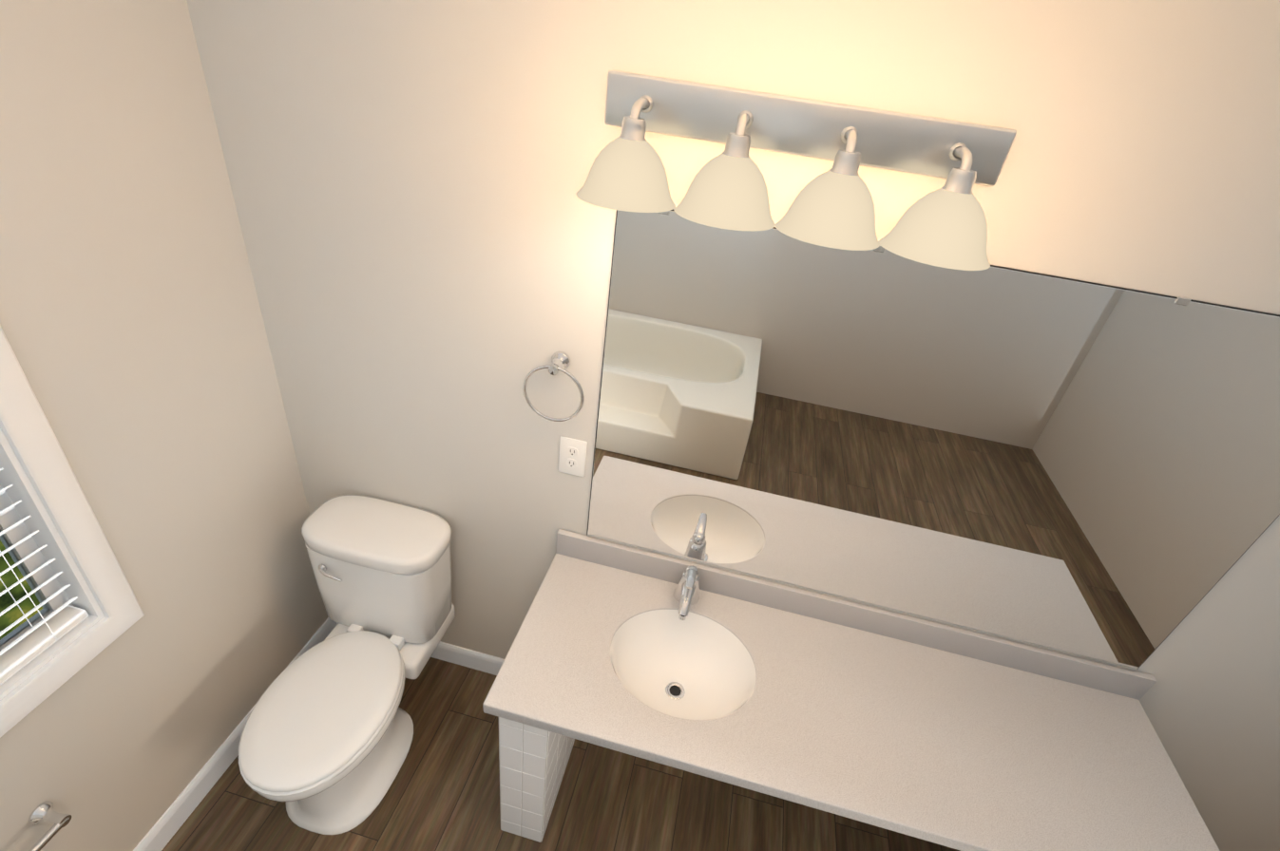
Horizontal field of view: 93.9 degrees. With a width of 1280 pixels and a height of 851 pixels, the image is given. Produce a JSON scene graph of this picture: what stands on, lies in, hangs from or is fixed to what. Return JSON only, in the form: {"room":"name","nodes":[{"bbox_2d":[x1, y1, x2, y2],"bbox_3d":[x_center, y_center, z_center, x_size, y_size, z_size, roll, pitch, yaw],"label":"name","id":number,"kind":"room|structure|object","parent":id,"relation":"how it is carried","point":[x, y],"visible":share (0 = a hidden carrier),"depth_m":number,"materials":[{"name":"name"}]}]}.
{"room":"bathroom","nodes":[
{"label":"bathroom","id":0,"kind":"room"},
{"bbox_2d":[0,0,336,850],"bbox_3d":[-1.482,0.532,0.643,0.120,2.440,3.090,12,33,7],"label":"wall","id":1,"kind":"structure","parent":0,"point":[131,323],"depth_m":1.45,"materials":[{"name":"paint"}]},
{"bbox_2d":[28,801,71,850],"bbox_3d":[-1.390,0.959,1.329,0.073,0.048,0.212,12,33,7],"label":"paper holder","id":2,"kind":"object","parent":1,"relation":"attached to","point":[42,812],"visible":1,"depth_m":1.39,"materials":[{"name":"silver metal"}]},
{"bbox_2d":[0,325,144,738],"bbox_3d":[-1.358,0.162,0.809,0.122,1.328,0.930,12,33,7],"label":"window","id":3,"kind":"structure","parent":1,"relation":"in","point":[29,434],"depth_m":1.31,"materials":[{"name":"white wood"}]},
{"bbox_2d":[0,468,88,685],"bbox_3d":[-1.353,0.162,0.807,0.069,1.161,0.766,12,33,7],"label":"window blinds","id":4,"kind":"object","parent":3,"relation":"attached to","point":[24,650],"visible":1,"depth_m":1.32,"materials":[{"name":"white plastic"}]},
{"bbox_2d":[133,617,336,850],"bbox_3d":[-1.424,1.219,1.765,0.014,0.098,1.622,12,33,7],"label":"baseboard","id":5,"kind":"structure","parent":1,"relation":"attached to","point":[170,822],"depth_m":1.88,"materials":[{"name":"white wood"}]},
{"bbox_2d":[161,657,960,850],"bbox_3d":[0.197,1.994,1.099,3.890,0.100,3.090,12,33,7],"label":"floor","id":6,"kind":"structure","parent":0,"point":[443,793],"depth_m":2.02,"materials":[{"name":"brown wood"}]},
{"bbox_2d":[238,495,455,835],"bbox_3d":[-0.936,0.777,1.900,0.450,0.803,0.758,12,33,7],"label":"toilet","id":7,"kind":"object","parent":6,"relation":"on","point":[326,739],"visible":1,"depth_m":1.86,"materials":[{"name":"white ceramic"}]},
{"bbox_2d":[498,717,574,842],"bbox_3d":[-0.284,0.889,1.944,0.141,0.721,0.522,12,33,7],"label":"wall","id":8,"kind":"structure","parent":6,"relation":"on","point":[533,762],"depth_m":1.75,"materials":[{"name":"white tile"}]},
{"bbox_2d":[483,529,1219,850],"bbox_3d":[0.523,0.768,1.633,1.770,0.253,0.567,12,33,7],"label":"countertop","id":9,"kind":"structure","parent":8,"relation":"on","point":[949,736],"depth_m":1.60,"materials":[{"name":"white stone"}]},
{"bbox_2d":[673,565,700,620],"bbox_3d":[0.141,0.492,1.766,0.082,0.153,0.172,12,33,7],"label":"faucet","id":10,"kind":"object","parent":9,"relation":"on","point":[686,594],"visible":1,"depth_m":1.74,"materials":[{"name":"silver metal"}]},
{"bbox_2d":[186,0,1279,850],"bbox_3d":[0.724,0.192,1.646,3.770,2.440,0.120,12,33,7],"label":"wall","id":11,"kind":"structure","parent":0,"point":[429,234],"depth_m":1.35,"materials":[{"name":"paint"}]},
{"bbox_2d":[336,622,504,675],"bbox_3d":[-0.788,0.904,2.391,0.929,0.098,0.014,12,33,7],"label":"baseboard","id":12,"kind":"structure","parent":11,"relation":"attached to","point":[468,659],"depth_m":2.37,"materials":[{"name":"white wood"}]},
{"bbox_2d":[522,350,583,421],"bbox_3d":[-0.225,-0.101,1.599,0.170,0.187,0.068,12,33,7],"label":"towel ring","id":13,"kind":"object","parent":11,"relation":"attached to","point":[561,361],"visible":1,"depth_m":1.57,"materials":[{"name":"silver metal"}]},
{"bbox_2d":[558,436,587,477],"bbox_3d":[-0.198,0.093,1.746,0.080,0.128,0.009,12,33,7],"label":"electrical outlet","id":14,"kind":"object","parent":11,"relation":"attached to","point":[572,457],"visible":1,"depth_m":1.74,"materials":[{"name":"white plastic"}]},
{"bbox_2d":[576,70,1016,270],"bbox_3d":[0.284,-0.495,1.139,0.821,0.220,0.214,12,33,7],"label":"sconce","id":15,"kind":"object","parent":11,"relation":"attached to","point":[945,226],"visible":1,"depth_m":1.14,"materials":[{"name":"white glass"}]},
{"bbox_2d":[586,209,1279,671],"bbox_3d":[0.680,0.095,1.520,1.630,1.028,0.008,12,33,7],"label":"mirror","id":16,"kind":"object","parent":11,"relation":"attached to","point":[1080,469],"visible":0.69,"depth_m":1.46,"materials":[{"name":"clear glass"}]}
]}

